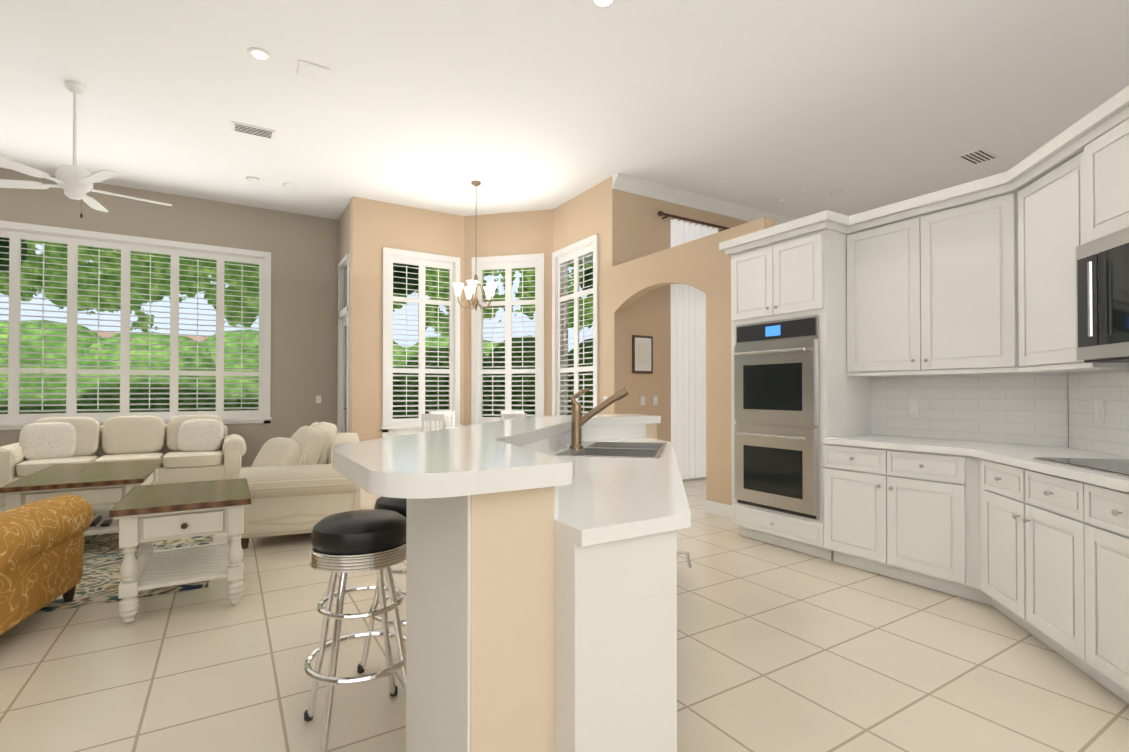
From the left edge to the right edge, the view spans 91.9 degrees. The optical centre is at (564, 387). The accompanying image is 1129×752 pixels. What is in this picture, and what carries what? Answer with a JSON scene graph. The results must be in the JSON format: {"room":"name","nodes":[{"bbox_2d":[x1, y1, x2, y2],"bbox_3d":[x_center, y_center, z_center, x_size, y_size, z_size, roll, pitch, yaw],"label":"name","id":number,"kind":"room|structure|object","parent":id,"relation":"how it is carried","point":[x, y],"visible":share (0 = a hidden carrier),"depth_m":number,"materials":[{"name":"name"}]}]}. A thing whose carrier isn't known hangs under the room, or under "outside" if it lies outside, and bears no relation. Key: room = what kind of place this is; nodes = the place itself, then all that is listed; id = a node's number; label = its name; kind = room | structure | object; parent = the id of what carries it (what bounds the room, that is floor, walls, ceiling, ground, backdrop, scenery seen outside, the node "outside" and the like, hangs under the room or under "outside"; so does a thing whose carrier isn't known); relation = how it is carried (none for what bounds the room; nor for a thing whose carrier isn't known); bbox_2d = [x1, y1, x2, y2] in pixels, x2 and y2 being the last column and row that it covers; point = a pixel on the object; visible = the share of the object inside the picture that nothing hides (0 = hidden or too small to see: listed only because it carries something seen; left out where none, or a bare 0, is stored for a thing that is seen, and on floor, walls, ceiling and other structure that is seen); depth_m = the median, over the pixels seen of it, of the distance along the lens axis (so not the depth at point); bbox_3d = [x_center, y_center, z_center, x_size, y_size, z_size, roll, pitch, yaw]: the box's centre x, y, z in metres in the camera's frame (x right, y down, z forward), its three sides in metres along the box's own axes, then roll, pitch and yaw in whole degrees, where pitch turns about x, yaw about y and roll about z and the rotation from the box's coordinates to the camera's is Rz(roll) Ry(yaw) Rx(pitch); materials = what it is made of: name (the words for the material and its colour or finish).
{"room":"kitchen","nodes":[
{"label":"kitchen","id":0,"kind":"room"},
{"bbox_2d":[0,168,337,466],"bbox_3d":[-7.479,-0.717,6.651,9.180,4.050,0.200,0,-1,-32],"label":"wall","id":1,"kind":"structure","parent":0,"point":[302,249],"depth_m":8.39,"materials":[{"name":"grey paint"}]},
{"bbox_2d":[0,220,271,429],"bbox_3d":[-6.505,-0.767,7.221,4.645,2.610,0.250,0,-1,-32],"label":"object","id":2,"kind":"structure","parent":1,"relation":"in","point":[16,233],"depth_m":7.47,"materials":[{"name":"white wood"}]},
{"bbox_2d":[316,396,320,402],"bbox_3d":[-3.923,0.196,8.706,0.080,0.120,0.010,0,-1,-32],"label":"switch plate","id":3,"kind":"object","parent":1,"relation":"attached to","point":[318,399],"visible":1,"depth_m":8.70,"materials":[{"name":"white plastic"}]},
{"bbox_2d":[241,466,731,518],"bbox_3d":[-2.323,1.237,6.079,17.020,0.129,6.150,0,-1,-32],"label":"baseboard","id":4,"kind":"structure","parent":1,"relation":"attached to","point":[719,509],"depth_m":5.51,"materials":[{"name":"white wood"}]},
{"bbox_2d":[337,202,349,412],"bbox_3d":[-3.328,-0.701,8.472,0.200,4.050,1.050,0,-1,-32],"label":"wall","id":5,"kind":"structure","parent":0,"point":[343,234],"depth_m":8.31,"materials":[{"name":"beige paint"}]},
{"bbox_2d":[337,253,349,432],"bbox_3d":[-3.355,-0.325,8.399,0.159,3.294,0.872,0,-1,-32],"label":"door","id":6,"kind":"structure","parent":5,"relation":"in","point":[343,356],"depth_m":8.62,"materials":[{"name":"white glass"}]},
{"bbox_2d":[349,197,463,440],"bbox_3d":[-2.370,-0.702,8.328,1.680,4.050,0.200,0,-1,-32],"label":"wall","id":7,"kind":"structure","parent":0,"point":[376,227],"depth_m":7.97,"materials":[{"name":"beige paint"}]},
{"bbox_2d":[381,247,461,437],"bbox_3d":[-2.208,-0.614,8.398,1.230,2.875,0.250,0,-1,-32],"label":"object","id":8,"kind":"structure","parent":7,"relation":"in","point":[391,427],"depth_m":8.33,"materials":[{"name":"white wood"}]},
{"bbox_2d":[464,209,552,425],"bbox_3d":[-0.863,-0.700,8.611,1.471,4.050,0.200,0,-1,13],"label":"wall","id":9,"kind":"structure","parent":0,"point":[512,233],"depth_m":8.51,"materials":[{"name":"beige paint"}]},
{"bbox_2d":[469,253,543,424],"bbox_3d":[-0.869,-0.612,8.585,1.230,2.875,0.250,0,-1,13],"label":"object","id":10,"kind":"structure","parent":9,"relation":"in","point":[508,263],"depth_m":8.54,"materials":[{"name":"white wood"}]},
{"bbox_2d":[0,478,1128,751],"bbox_3d":[-0.637,1.338,3.358,17.400,0.120,12.950,0,-1,-32],"label":"floor","id":11,"kind":"structure","parent":0,"point":[784,650],"depth_m":2.45,"materials":[{"name":"tile"}]},
{"bbox_2d":[0,510,213,613],"bbox_3d":[-4.349,1.284,4.449,2.520,0.008,3.800,0,-1,-32],"label":"rug","id":12,"kind":"object","parent":11,"relation":"on","point":[101,578],"visible":0.25,"depth_m":3.71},
{"bbox_2d":[0,494,92,634],"bbox_3d":[-3.224,0.796,2.741,1.070,0.933,0.935,0,-1,-20],"label":"armchair","id":13,"kind":"object","parent":12,"relation":"on","point":[41,551],"visible":1,"depth_m":2.86,"materials":[{"name":"yellow fabric"}]},
{"bbox_2d":[0,459,161,535],"bbox_3d":[-4.028,1.000,4.673,0.820,0.560,1.450,0,-1,-32],"label":"coffee table","id":14,"kind":"object","parent":12,"relation":"on","point":[103,489],"visible":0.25,"depth_m":4.24,"materials":[{"name":"brown wood"}]},
{"bbox_2d":[109,478,250,622],"bbox_3d":[-2.324,0.958,3.374,0.640,0.620,0.880,0,-1,-32],"label":"end table","id":15,"kind":"object","parent":12,"relation":"on","point":[146,515],"visible":1,"depth_m":3.13,"materials":[{"name":"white wood"}]},
{"bbox_2d":[0,415,246,497],"bbox_3d":[-5.437,0.833,6.869,2.460,0.933,0.995,0,-1,-32],"label":"sofa","id":16,"kind":"object","parent":11,"relation":"on","point":[191,448],"visible":0.67,"depth_m":6.79,"materials":[{"name":"beige fabric"}]},
{"bbox_2d":[234,422,360,548],"bbox_3d":[-2.444,0.816,5.169,0.945,0.936,1.710,0,-1,-22],"label":"loveseat","id":17,"kind":"object","parent":11,"relation":"on","point":[298,483],"visible":0.85,"depth_m":4.45,"materials":[{"name":"beige fabric"}]},
{"bbox_2d":[304,509,405,751],"bbox_3d":[-0.754,0.865,2.027,0.388,0.795,0.388,0,-1,-32],"label":"bar stool","id":18,"kind":"object","parent":11,"relation":"on","point":[344,544],"visible":0.9,"depth_m":1.92,"materials":[{"name":"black metal"}]},
{"bbox_2d":[357,496,405,672],"bbox_3d":[-0.688,0.870,2.491,0.466,0.795,0.466,0,-1,-32],"label":"bar stool","id":19,"kind":"object","parent":11,"relation":"on","point":[398,505],"visible":0.08,"depth_m":2.39,"materials":[{"name":"black metal"}]},
{"bbox_2d":[422,414,445,431],"bbox_3d":[-1.711,0.815,6.487,0.440,0.977,0.440,0,-1,38],"label":"dining chair","id":20,"kind":"object","parent":11,"relation":"on","point":[435,418],"visible":0.31,"depth_m":6.63,"materials":[{"name":"white wood"}]},
{"bbox_2d":[429,411,454,429],"bbox_3d":[-1.855,0.826,7.724,0.440,0.977,0.440,0,-1,38],"label":"dining chair","id":21,"kind":"object","parent":11,"relation":"on","point":[449,414],"visible":0.15,"depth_m":7.69,"materials":[{"name":"white wood"}]},
{"bbox_2d":[501,411,523,413],"bbox_3d":[-0.618,0.827,7.867,0.440,0.977,0.440,0,-1,38],"label":"dining chair","id":22,"kind":"object","parent":11,"relation":"on","point":[508,412],"visible":0.08,"depth_m":7.71,"materials":[{"name":"white wood"}]},
{"bbox_2d":[501,413,526,420],"bbox_3d":[-0.475,0.816,6.631,0.440,0.977,0.440,0,-1,38],"label":"dining chair","id":23,"kind":"object","parent":11,"relation":"on","point":[510,416],"visible":0.06,"depth_m":6.71,"materials":[{"name":"white wood"}]},
{"bbox_2d":[348,470,691,751],"bbox_3d":[0.223,0.763,2.694,2.238,1.012,2.150,0,-1,-32],"label":"kitchen island","id":24,"kind":"object","parent":11,"relation":"on","point":[542,552],"depth_m":1.40,"materials":[{"name":"white paint"}]},
{"bbox_2d":[333,414,678,501],"bbox_3d":[0.056,0.230,2.796,2.480,0.055,2.390,0,-1,-32],"label":"island countertop","id":25,"kind":"structure","parent":24,"relation":"on","point":[429,466],"depth_m":1.81,"materials":[{"name":"white stone"}]},
{"bbox_2d":[723,218,874,549],"bbox_3d":[1.909,0.045,4.503,0.628,2.482,0.890,0,-1,-32],"label":"tall cabinet","id":26,"kind":"object","parent":11,"relation":"on","point":[791,393],"depth_m":4.26,"materials":[{"name":"white wood"}]},
{"bbox_2d":[827,446,902,465],"bbox_3d":[2.379,0.843,3.758,0.601,0.873,0.894,0,-1,-32],"label":"drawer","id":27,"kind":"object","parent":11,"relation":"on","point":[836,455],"depth_m":3.78,"materials":[{"name":"white wood"}]},
{"bbox_2d":[795,482,1128,703],"bbox_3d":[2.495,0.827,2.001,2.248,0.873,2.078,0,-1,-32],"label":"base cabinet","id":28,"kind":"object","parent":11,"relation":"on","point":[1067,587],"depth_m":2.91,"materials":[{"name":"white wood"}]},
{"bbox_2d":[791,434,1128,533],"bbox_3d":[2.233,0.374,2.400,2.280,0.040,3.026,0,-1,-32],"label":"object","id":29,"kind":"structure","parent":28,"relation":"on","point":[1091,509],"depth_m":3.23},
{"bbox_2d":[0,0,1128,264],"bbox_3d":[-0.689,-2.846,3.481,17.400,0.150,13.150,0,-1,-32],"label":"ceiling","id":30,"kind":"structure","parent":0,"point":[552,104],"depth_m":5.14,"materials":[{"name":"white paint"}]},
{"bbox_2d":[0,81,171,217],"bbox_3d":[-4.475,-2.152,5.024,1.393,1.210,1.375,0,-1,-32],"label":"ceiling fan","id":31,"kind":"object","parent":30,"relation":"hanging from","point":[74,181],"visible":1,"depth_m":4.92,"materials":[{"name":"white metal"}]},
{"bbox_2d":[246,176,258,181],"bbox_3d":[-4.092,-2.722,7.157,0.140,0.030,0.140,0,-1,-32],"label":"smoke detector","id":32,"kind":"object","parent":30,"relation":"attached to","point":[251,179],"visible":1,"depth_m":7.12,"materials":[{"name":"white plastic"}]},
{"bbox_2d":[232,121,274,139],"bbox_3d":[-3.329,-2.743,5.842,0.400,0.012,0.220,0,-1,-32],"label":"ceiling vent","id":33,"kind":"object","parent":30,"relation":"in","point":[252,130],"visible":1,"depth_m":5.83,"materials":[{"name":"white metal"}]},
{"bbox_2d":[247,47,271,60],"bbox_3d":[-2.530,-2.757,4.525,0.180,0.050,0.180,0,-1,-32],"label":"recessed light","id":34,"kind":"object","parent":30,"relation":"in","point":[259,54],"visible":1,"depth_m":4.50,"materials":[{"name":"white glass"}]},
{"bbox_2d":[283,183,292,187],"bbox_3d":[-3.734,-2.720,7.377,0.120,0.030,0.120,0,-1,-32],"label":"smoke detector","id":35,"kind":"object","parent":30,"relation":"attached to","point":[287,185],"visible":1,"depth_m":7.34,"materials":[{"name":"white plastic"}]},
{"bbox_2d":[296,60,329,82],"bbox_3d":[-2.197,-2.753,4.766,0.240,0.011,0.240,0,-1,-32],"label":"speaker","id":36,"kind":"object","parent":30,"relation":"attached to","point":[312,71],"visible":1,"depth_m":4.75},
{"bbox_2d":[452,181,496,309],"bbox_3d":[-1.194,-1.876,7.301,0.597,1.720,0.576,0,-1,-32],"label":"chandelier","id":37,"kind":"object","parent":30,"relation":"hanging from","point":[470,289],"visible":1,"depth_m":7.23,"materials":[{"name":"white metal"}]},
{"bbox_2d":[590,0,616,9],"bbox_3d":[0.278,-2.761,3.894,0.190,0.010,0.190,0,-1,-32],"label":"recessed light","id":38,"kind":"object","parent":30,"relation":"in","point":[602,4],"visible":1,"depth_m":3.93,"materials":[{"name":"white"}]},
{"bbox_2d":[776,199,784,202],"bbox_3d":[3.150,-2.714,7.964,0.120,0.030,0.120,0,-1,-32],"label":"smoke detector","id":39,"kind":"object","parent":30,"relation":"attached to","point":[780,200],"visible":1,"depth_m":7.94,"materials":[{"name":"white plastic"}]},
{"bbox_2d":[831,190,841,195],"bbox_3d":[3.811,-2.717,7.654,0.140,0.030,0.140,0,-1,-32],"label":"smoke detector","id":40,"kind":"object","parent":30,"relation":"attached to","point":[836,193],"visible":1,"depth_m":7.62,"materials":[{"name":"white plastic"}]},
{"bbox_2d":[957,148,998,164],"bbox_3d":[4.915,-2.737,6.490,0.450,0.012,0.250,0,-1,-32],"label":"ceiling vent","id":41,"kind":"object","parent":30,"relation":"in","point":[978,156],"visible":0.98,"depth_m":6.47,"materials":[{"name":"white metal"}]},
{"bbox_2d":[553,176,773,504],"bbox_3d":[0.926,-0.716,6.752,0.200,4.050,3.860,0,-1,-32],"label":"wall","id":42,"kind":"structure","parent":0,"point":[702,264],"depth_m":6.35,"materials":[{"name":"beige paint"}]},
{"bbox_2d":[552,234,597,415],"bbox_3d":[0.207,-0.619,7.871,0.250,2.875,1.230,0,-1,-32],"label":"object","id":43,"kind":"structure","parent":42,"relation":"in","point":[561,297],"depth_m":7.96,"materials":[{"name":"white wood"}]},
{"bbox_2d":[625,192,747,441],"bbox_3d":[3.080,-0.699,8.689,5.500,4.050,0.200,0,-1,-32],"label":"wall","id":44,"kind":"structure","parent":0,"point":[647,229],"depth_m":7.42,"materials":[{"name":"beige paint"}]},
{"bbox_2d":[632,335,652,372],"bbox_3d":[1.046,-0.436,7.298,0.340,0.500,0.028,0,-1,-32],"label":"picture frame","id":45,"kind":"object","parent":44,"relation":"attached to","point":[642,354],"visible":0.95,"depth_m":7.28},
{"bbox_2d":[640,396,644,404],"bbox_3d":[1.050,0.184,7.305,0.080,0.120,0.010,0,-1,-32],"label":"switch plate","id":46,"kind":"object","parent":44,"relation":"attached to","point":[642,400],"visible":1,"depth_m":7.30,"materials":[{"name":"white plastic"}]},
{"bbox_2d":[653,396,657,404],"bbox_3d":[1.237,0.185,7.421,0.080,0.120,0.010,0,-1,-32],"label":"switch plate","id":47,"kind":"object","parent":44,"relation":"attached to","point":[655,400],"visible":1,"depth_m":7.42,"materials":[{"name":"white plastic"}]},
{"bbox_2d":[657,211,728,230],"bbox_3d":[2.266,-2.340,8.004,2.420,0.072,0.134,0,-1,-32],"label":"curtain rod","id":48,"kind":"object","parent":44,"relation":"attached to","point":[662,213],"visible":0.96,"depth_m":7.63,"materials":[{"name":"brown wood"}]},
{"bbox_2d":[670,219,717,479],"bbox_3d":[1.839,-0.513,7.689,0.900,3.580,0.070,0,-1,-32],"label":"curtain","id":49,"kind":"object","parent":48,"relation":"hanging from","point":[688,372],"visible":0.73,"depth_m":7.60,"materials":[{"name":"white fabric"}]},
{"bbox_2d":[612,173,794,225],"bbox_3d":[2.994,-2.640,8.465,5.500,0.169,0.120,0,-1,-32],"label":"crown molding","id":50,"kind":"structure","parent":44,"relation":"attached to","point":[642,187],"depth_m":7.70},
{"bbox_2d":[903,342,1128,493],"bbox_3d":[2.727,0.113,2.010,1.839,0.474,1.839,0,-1,-32],"label":"backsplash","id":51,"kind":"structure","parent":0,"point":[929,390],"depth_m":3.29,"materials":[{"name":"white tile"}]},
{"bbox_2d":[1068,400,1068,430],"bbox_3d":[2.539,0.036,4.221,0.140,2.500,2.130,0,-1,-32],"label":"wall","id":52,"kind":"structure","parent":0,"point":[1068,415],"depth_m":3.28,"materials":[{"name":"grey tile"}]},
{"bbox_2d":[843,186,982,373],"bbox_3d":[2.558,-0.656,3.688,0.385,1.095,1.190,0,-1,-32],"label":"upper cabinet","id":53,"kind":"object","parent":52,"relation":"attached to","point":[913,275],"depth_m":3.71,"materials":[{"name":"white wood"}]},
{"bbox_2d":[983,152,1034,349],"bbox_3d":[2.813,-0.663,2.912,0.765,1.095,0.664,0,-1,-32],"label":"upper cabinet","id":54,"kind":"object","parent":52,"relation":"attached to","point":[1008,195],"depth_m":3.26,"materials":[{"name":"white wood"}]},
{"bbox_2d":[1027,186,1128,349],"bbox_3d":[2.575,-0.440,2.217,0.818,0.617,0.818,0,-1,-32],"label":"upper cabinet","id":55,"kind":"object","parent":0,"relation":"attached to","point":[1078,249],"depth_m":2.62,"materials":[{"name":"white wood"}]},
{"bbox_2d":[1035,86,1128,205],"bbox_3d":[2.595,-0.950,2.217,0.793,0.534,0.794,0,-1,-32],"label":"upper cabinet","id":56,"kind":"object","parent":0,"relation":"attached to","point":[1091,156],"depth_m":2.59,"materials":[{"name":"white wood"}]},
{"label":"outside","id":57,"kind":"structure","parent":0,"visible":0},
{"bbox_2d":[0,240,592,351],"bbox_3d":[-5.718,-7.173,8.828,51.996,19.000,40.888,0,-1,-32],"label":"sky","id":58,"kind":"structure","parent":57,"point":[516,272],"depth_m":25.47,"materials":[{"name":"white"}]},
{"bbox_3d":[-13.555,1.592,21.479,60.000,0.200,39.040,0,-1,-32],"label":"ground","id":59,"kind":"structure","parent":57,"visible":0},
{"bbox_2d":[0,237,26,270],"bbox_3d":[-14.101,-2.226,10.919,6.291,7.568,4.642,0,-1,-32],"label":"tree","id":60,"kind":"object","parent":59,"relation":"on","point":[6,256],"visible":0.02,"depth_m":12.71,"materials":[{"name":"green plant"}]},
{"bbox_2d":[94,330,210,342],"bbox_3d":[-17.774,-0.161,18.333,12.500,3.350,3.800,0,-1,-32],"label":"house","id":61,"kind":"structure","parent":59,"relation":"on","point":[104,334],"depth_m":18.32,"materials":[{"name":"ceramic"}]},
{"bbox_2d":[0,320,592,418],"bbox_3d":[-4.614,0.234,9.566,29.642,3.154,8.883,0,-1,-32],"label":"hedge","id":62,"kind":"object","parent":59,"relation":"on","point":[79,339],"visible":0.12,"depth_m":10.82,"materials":[{"name":"green plant"}]},
{"bbox_2d":[393,263,418,294],"bbox_3d":[-5.672,-2.259,15.542,5.872,7.717,4.333,0,-1,-32],"label":"tree","id":63,"kind":"object","parent":59,"relation":"on","point":[403,280],"visible":0.04,"depth_m":16.79,"materials":[{"name":"green plant"}]},
{"bbox_2d":[580,268,592,297],"bbox_3d":[2.636,-2.170,17.113,6.291,7.568,4.642,0,-1,-32],"label":"tree","id":64,"kind":"object","parent":59,"relation":"on","point":[588,277],"depth_m":17.71,"materials":[{"name":"green plant"}]}
]}

